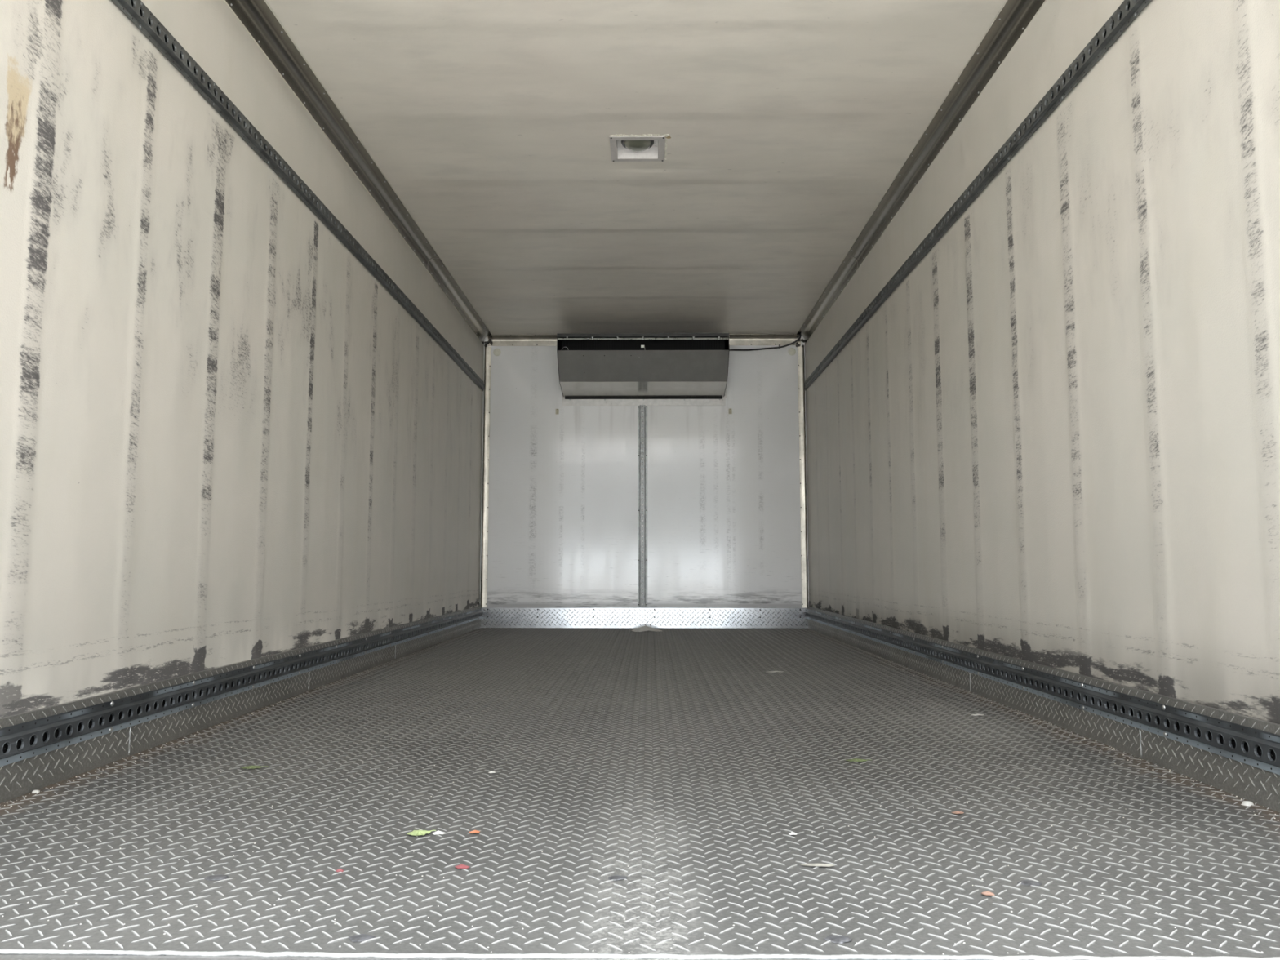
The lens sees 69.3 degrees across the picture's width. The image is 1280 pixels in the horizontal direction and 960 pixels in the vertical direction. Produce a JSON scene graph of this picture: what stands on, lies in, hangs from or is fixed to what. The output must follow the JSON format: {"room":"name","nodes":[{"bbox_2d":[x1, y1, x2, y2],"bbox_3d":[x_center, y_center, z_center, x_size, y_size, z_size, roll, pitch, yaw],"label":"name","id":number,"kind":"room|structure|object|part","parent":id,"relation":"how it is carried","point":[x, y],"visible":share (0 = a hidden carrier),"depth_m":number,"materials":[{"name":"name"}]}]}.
{"room":"truck cargo interior","nodes":[
{"label":"truck cargo interior","id":0,"kind":"room"},
{"bbox_2d":[0,0,484,717],"bbox_3d":[-1.235,-0.274,3.931,0.071,2.288,5.890,0,-5,1],"label":"wall","id":1,"kind":"structure","parent":0,"point":[224,440],"depth_m":2.50,"materials":[{"name":"white plastic"}]},
{"bbox_2d":[0,606,480,803],"bbox_3d":[-1.193,0.726,3.821,0.014,0.158,5.858,0,-5,1],"label":"baseboard","id":2,"kind":"structure","parent":1,"relation":"attached to","point":[22,777],"depth_m":2.39,"materials":[{"name":"silver metal"}]},
{"bbox_2d":[0,608,482,766],"bbox_3d":[-1.180,0.704,3.873,0.013,0.071,5.755,0,-5,1],"label":"track","id":3,"kind":"object","parent":1,"relation":"attached to","point":[21,741],"visible":1,"depth_m":2.38,"materials":[{"name":"black metal"}]},
{"bbox_2d":[111,0,484,391],"bbox_3d":[-1.189,-0.963,4.017,0.013,0.071,5.755,0,-5,1],"label":"track","id":4,"kind":"object","parent":1,"relation":"attached to","point":[135,11],"visible":1,"depth_m":2.93,"materials":[{"name":"black metal"}]},
{"bbox_2d":[223,0,492,345],"bbox_3d":[-1.165,-1.315,4.011,0.072,0.077,5.858,0,-5,1],"label":"trim","id":5,"kind":"structure","parent":1,"relation":"attached to","point":[257,17],"depth_m":3.65,"materials":[{"name":"metal"}]},
{"bbox_2d":[265,0,1006,334],"bbox_3d":[0.000,-1.350,4.013,2.400,0.010,5.880,0,-5,1],"label":"ceiling","id":6,"kind":"structure","parent":0,"point":[788,123],"depth_m":3.69,"materials":[{"name":"paint"}]},
{"bbox_2d":[609,133,671,161],"bbox_3d":[0.002,-1.391,3.822,0.248,0.054,0.239,0,-5,1],"label":"ceiling lamp","id":7,"kind":"object","parent":6,"relation":"attached to","point":[629,148],"visible":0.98,"depth_m":3.84,"materials":[{"name":"paint"}]},
{"bbox_2d":[0,627,1279,957],"bbox_3d":[0.001,0.841,3.893,2.402,0.063,5.693,0,-5,1],"label":"floor","id":8,"kind":"structure","parent":0,"point":[133,824],"depth_m":1.61,"materials":[{"name":"grey metal"}]},
{"bbox_2d":[204,874,228,880],"bbox_3d":[-0.610,0.571,1.331,0.036,0.002,0.025,0,-5,1],"label":"debris","id":9,"kind":"object","parent":8,"relation":"on","point":[217,877],"visible":1,"depth_m":1.33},
{"bbox_2d":[240,765,267,768],"bbox_3d":[-0.856,0.636,2.054,0.060,0.005,0.026,0,-5,-5],"label":"leaf","id":10,"kind":"object","parent":8,"relation":"on","point":[247,766],"visible":1,"depth_m":2.05,"materials":[{"name":"green plant"}]},
{"bbox_2d":[335,868,343,871],"bbox_3d":[-0.439,0.571,1.356,0.011,0.005,0.007,0,-5,1],"label":"scrap","id":11,"kind":"object","parent":8,"relation":"on","point":[339,869],"visible":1,"depth_m":1.35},
{"bbox_2d":[349,933,375,942],"bbox_3d":[-0.335,0.551,1.115,0.033,0.002,0.023,0,-5,1],"label":"debris","id":12,"kind":"object","parent":8,"relation":"on","point":[362,937],"visible":1,"depth_m":1.11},
{"bbox_2d":[406,829,435,835],"bbox_3d":[-0.367,0.589,1.551,0.036,0.005,0.038,-3,-6,27],"label":"leaf","id":13,"kind":"object","parent":8,"relation":"on","point":[415,833],"visible":1,"depth_m":1.54,"materials":[{"name":"plant"}]},
{"bbox_2d":[432,831,445,835],"bbox_3d":[-0.335,0.588,1.546,0.022,0.006,0.010,0,-5,-5],"label":"paper scrap","id":14,"kind":"object","parent":8,"relation":"on","point":[437,832],"visible":1,"depth_m":1.54,"materials":[{"name":"white paper"}]},
{"bbox_2d":[454,864,469,868],"bbox_3d":[-0.264,0.573,1.373,0.019,0.005,0.014,-4,-7,35],"label":"scrap","id":15,"kind":"object","parent":8,"relation":"on","point":[460,866],"visible":1,"depth_m":1.37,"materials":[{"name":"paper"}]},
{"bbox_2d":[469,830,479,833],"bbox_3d":[-0.277,0.589,1.553,0.016,0.005,0.009,-1,-5,10],"label":"scrap","id":16,"kind":"object","parent":8,"relation":"on","point":[473,831],"visible":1,"depth_m":1.55,"materials":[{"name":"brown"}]},
{"bbox_2d":[608,875,626,880],"bbox_3d":[-0.032,0.571,1.331,0.028,0.002,0.021,0,-5,1],"label":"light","id":17,"kind":"object","parent":8,"relation":"on","point":[615,877],"visible":1,"depth_m":1.33,"materials":[{"name":"grey"}]},
{"bbox_2d":[0,949,1279,959],"bbox_3d":[-0.030,0.563,0.929,2.401,0.064,0.294,0,-5,1],"label":"trim","id":18,"kind":"structure","parent":8,"relation":"attached to","point":[103,954],"depth_m":1.06,"materials":[{"name":"silver metal"}]},
{"bbox_2d":[0,629,1279,955],"bbox_3d":[-0.001,0.801,3.786,2.378,0.002,5.592,0,-5,1],"label":"grit","id":19,"kind":"object","parent":8,"relation":"on","point":[477,629],"visible":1,"depth_m":2.02,"materials":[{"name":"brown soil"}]},
{"bbox_2d":[631,626,662,631],"bbox_3d":[0.047,1.030,6.407,0.220,0.042,0.086,1,-5,-6],"label":"paper scrap","id":20,"kind":"object","parent":8,"relation":"on","point":[644,628],"visible":0.92,"depth_m":6.38,"materials":[{"name":"grey paper"}]},
{"bbox_2d":[800,863,835,866],"bbox_3d":[0.265,0.574,1.381,0.051,0.004,0.010,0,-5,5],"label":"paper scrap","id":21,"kind":"object","parent":8,"relation":"on","point":[806,864],"visible":1,"depth_m":1.38,"materials":[{"name":"white paper"}]},
{"bbox_2d":[824,934,852,943],"bbox_3d":[0.238,0.551,1.112,0.034,0.002,0.024,0,-5,1],"label":"debris","id":22,"kind":"object","parent":8,"relation":"on","point":[837,939],"visible":1,"depth_m":1.11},
{"bbox_2d":[844,758,871,761],"bbox_3d":[0.503,0.643,2.129,0.062,0.005,0.026,0,-5,1],"label":"leaf","id":23,"kind":"object","parent":8,"relation":"on","point":[854,759],"visible":1,"depth_m":2.12,"materials":[{"name":"green plant"}]},
{"bbox_2d":[951,810,964,813],"bbox_3d":[0.575,0.601,1.677,0.022,0.005,0.012,0,-5,1],"label":"scrap","id":24,"kind":"object","parent":8,"relation":"on","point":[957,811],"visible":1,"depth_m":1.67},
{"bbox_2d":[981,890,995,895],"bbox_3d":[0.474,0.562,1.261,0.016,0.005,0.012,-1,-5,6],"label":"scrap","id":25,"kind":"object","parent":8,"relation":"on","point":[986,893],"visible":1,"depth_m":1.26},
{"bbox_2d":[1017,880,1041,885],"bbox_3d":[0.551,0.569,1.309,0.029,0.002,0.024,3,-6,-26],"label":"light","id":26,"kind":"object","parent":8,"relation":"on","point":[1026,882],"visible":1,"depth_m":1.30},
{"bbox_2d":[1240,800,1253,806],"bbox_3d":[1.143,0.608,1.742,0.021,0.008,0.016,2,-6,-17],"label":"crumb","id":27,"kind":"object","parent":8,"relation":"on","point":[1248,803],"visible":1,"depth_m":1.74,"materials":[{"name":"white"}]},
{"bbox_2d":[480,336,808,608],"bbox_3d":[0.031,0.001,6.865,2.540,2.288,0.070,0,-5,1],"label":"wall","id":28,"kind":"structure","parent":0,"point":[724,524],"depth_m":6.82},
{"bbox_2d":[480,335,493,607],"bbox_3d":[-1.133,-0.074,6.828,0.068,2.010,0.040,0,-5,1],"label":"trim","id":29,"kind":"structure","parent":28,"relation":"attached to","point":[487,349],"depth_m":6.84,"materials":[{"name":"metal"}]},
{"bbox_2d":[493,348,501,355],"bbox_3d":[-1.069,-0.956,6.929,0.058,0.058,0.003,0,-5,1],"label":"plug","id":30,"kind":"object","parent":28,"relation":"attached to","point":[496,352],"visible":1,"depth_m":6.93,"materials":[{"name":"beige plastic"}]},
{"bbox_2d":[637,404,647,606],"bbox_3d":[0.019,0.183,6.806,0.071,1.486,0.013,0,-5,1],"label":"track","id":31,"kind":"object","parent":28,"relation":"attached to","point":[642,409],"visible":1,"depth_m":6.80,"materials":[{"name":"grey metal"}]},
{"bbox_2d":[556,333,729,405],"bbox_3d":[0.030,-0.788,6.642,1.224,0.423,0.519,0,-5,1],"label":"refrigeration unit","id":32,"kind":"object","parent":28,"relation":"attached to","point":[595,369],"visible":1,"depth_m":6.53,"materials":[{"name":"painted metal"},{"name":"aluminium"}]},
{"bbox_3d":[-0.571,-0.817,6.646,0.003,0.356,0.490,0,-5,1],"label":"plate","id":33,"kind":"part","parent":32,"relation":"part of","materials":[{"name":"white plastic"}]},
{"bbox_3d":[0.021,-1.004,6.414,1.185,0.025,0.006,0,-5,1],"label":"rail","id":34,"kind":"part","parent":32,"relation":"part of","materials":[{"name":"black plastic"}]},
{"bbox_3d":[0.024,-0.993,6.657,1.185,0.003,0.484,0,-5,1],"label":"panel","id":35,"kind":"part","parent":32,"relation":"part of","materials":[{"name":"black plastic"}]},
{"bbox_3d":[0.025,-0.658,6.716,1.185,0.055,0.302,0,-5,1],"label":"panel","id":36,"kind":"part","parent":32,"relation":"part of","materials":[{"name":"grey metal"}]},
{"bbox_3d":[0.022,-0.797,6.486,1.185,0.184,0.187,0,-5,1],"label":"panel","id":37,"kind":"part","parent":32,"relation":"part of","materials":[{"name":"grey metal"}]},
{"bbox_2d":[644,395,705,396],"bbox_3d":[0.257,-0.620,6.852,0.454,0.002,0.023,0,-5,1],"label":"grille","id":38,"kind":"object","parent":32,"relation":"attached to","point":[644,396],"depth_m":6.85,"materials":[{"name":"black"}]},
{"bbox_3d":[0.618,-0.818,6.634,0.003,0.356,0.490,0,-5,1],"label":"plate","id":39,"kind":"part","parent":32,"relation":"part of","materials":[{"name":"white plastic"}]},
{"bbox_2d":[728,333,801,351],"bbox_3d":[0.904,-1.007,6.837,0.575,0.158,0.115,1,-5,-9],"label":"power cable","id":40,"kind":"object","parent":32,"relation":"attached to","point":[798,339],"visible":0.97,"depth_m":6.87,"materials":[{"name":"black rubber"}]},
{"bbox_2d":[487,333,800,346],"bbox_3d":[0.030,-1.044,6.901,2.340,0.075,0.051,0,-5,1],"label":"trim","id":41,"kind":"structure","parent":28,"relation":"attached to","point":[734,339],"depth_m":6.91,"materials":[{"name":"metal"}]},
{"bbox_2d":[480,608,808,628],"bbox_3d":[0.030,1.004,6.727,2.376,0.146,0.010,0,-5,1],"label":"baseboard","id":42,"kind":"structure","parent":28,"relation":"attached to","point":[664,618],"depth_m":6.73,"materials":[{"name":"grey metal"}]},
{"bbox_2d":[787,347,795,355],"bbox_3d":[1.133,-0.958,6.906,0.058,0.058,0.003,0,-5,1],"label":"plug","id":43,"kind":"object","parent":28,"relation":"attached to","point":[791,351],"visible":1,"depth_m":6.91,"materials":[{"name":"beige plastic"}]},
{"bbox_2d":[795,335,808,607],"bbox_3d":[1.194,-0.074,6.804,0.071,2.007,0.039,0,-5,1],"label":"trim","id":44,"kind":"structure","parent":28,"relation":"attached to","point":[800,348],"depth_m":6.82,"materials":[{"name":"metal"}]},
{"bbox_2d":[804,0,1279,724],"bbox_3d":[1.234,-0.275,3.905,0.071,2.288,5.890,0,-5,1],"label":"wall","id":45,"kind":"structure","parent":0,"point":[1055,442],"depth_m":2.47,"materials":[{"name":"white plastic"}]},
{"bbox_2d":[796,0,1046,343],"bbox_3d":[1.165,-1.316,3.987,0.072,0.077,5.858,0,-5,1],"label":"trim","id":46,"kind":"structure","parent":45,"relation":"attached to","point":[1014,18],"depth_m":3.65,"materials":[{"name":"metal"}]},
{"bbox_2d":[804,0,1151,390],"bbox_3d":[1.189,-0.965,3.992,0.013,0.071,5.755,0,-5,1],"label":"track","id":47,"kind":"object","parent":45,"relation":"attached to","point":[1124,15],"visible":1,"depth_m":2.93,"materials":[{"name":"black metal"}]},
{"bbox_2d":[805,608,1279,774],"bbox_3d":[1.179,0.702,3.849,0.013,0.071,5.755,0,-5,1],"label":"track","id":48,"kind":"object","parent":45,"relation":"attached to","point":[1237,742],"visible":1,"depth_m":2.30,"materials":[{"name":"black metal"}]},
{"bbox_2d":[807,606,1279,813],"bbox_3d":[1.191,0.724,3.796,0.014,0.158,5.858,0,-5,1],"label":"baseboard","id":49,"kind":"structure","parent":45,"relation":"attached to","point":[1255,784],"depth_m":2.31,"materials":[{"name":"silver metal"}]}
]}

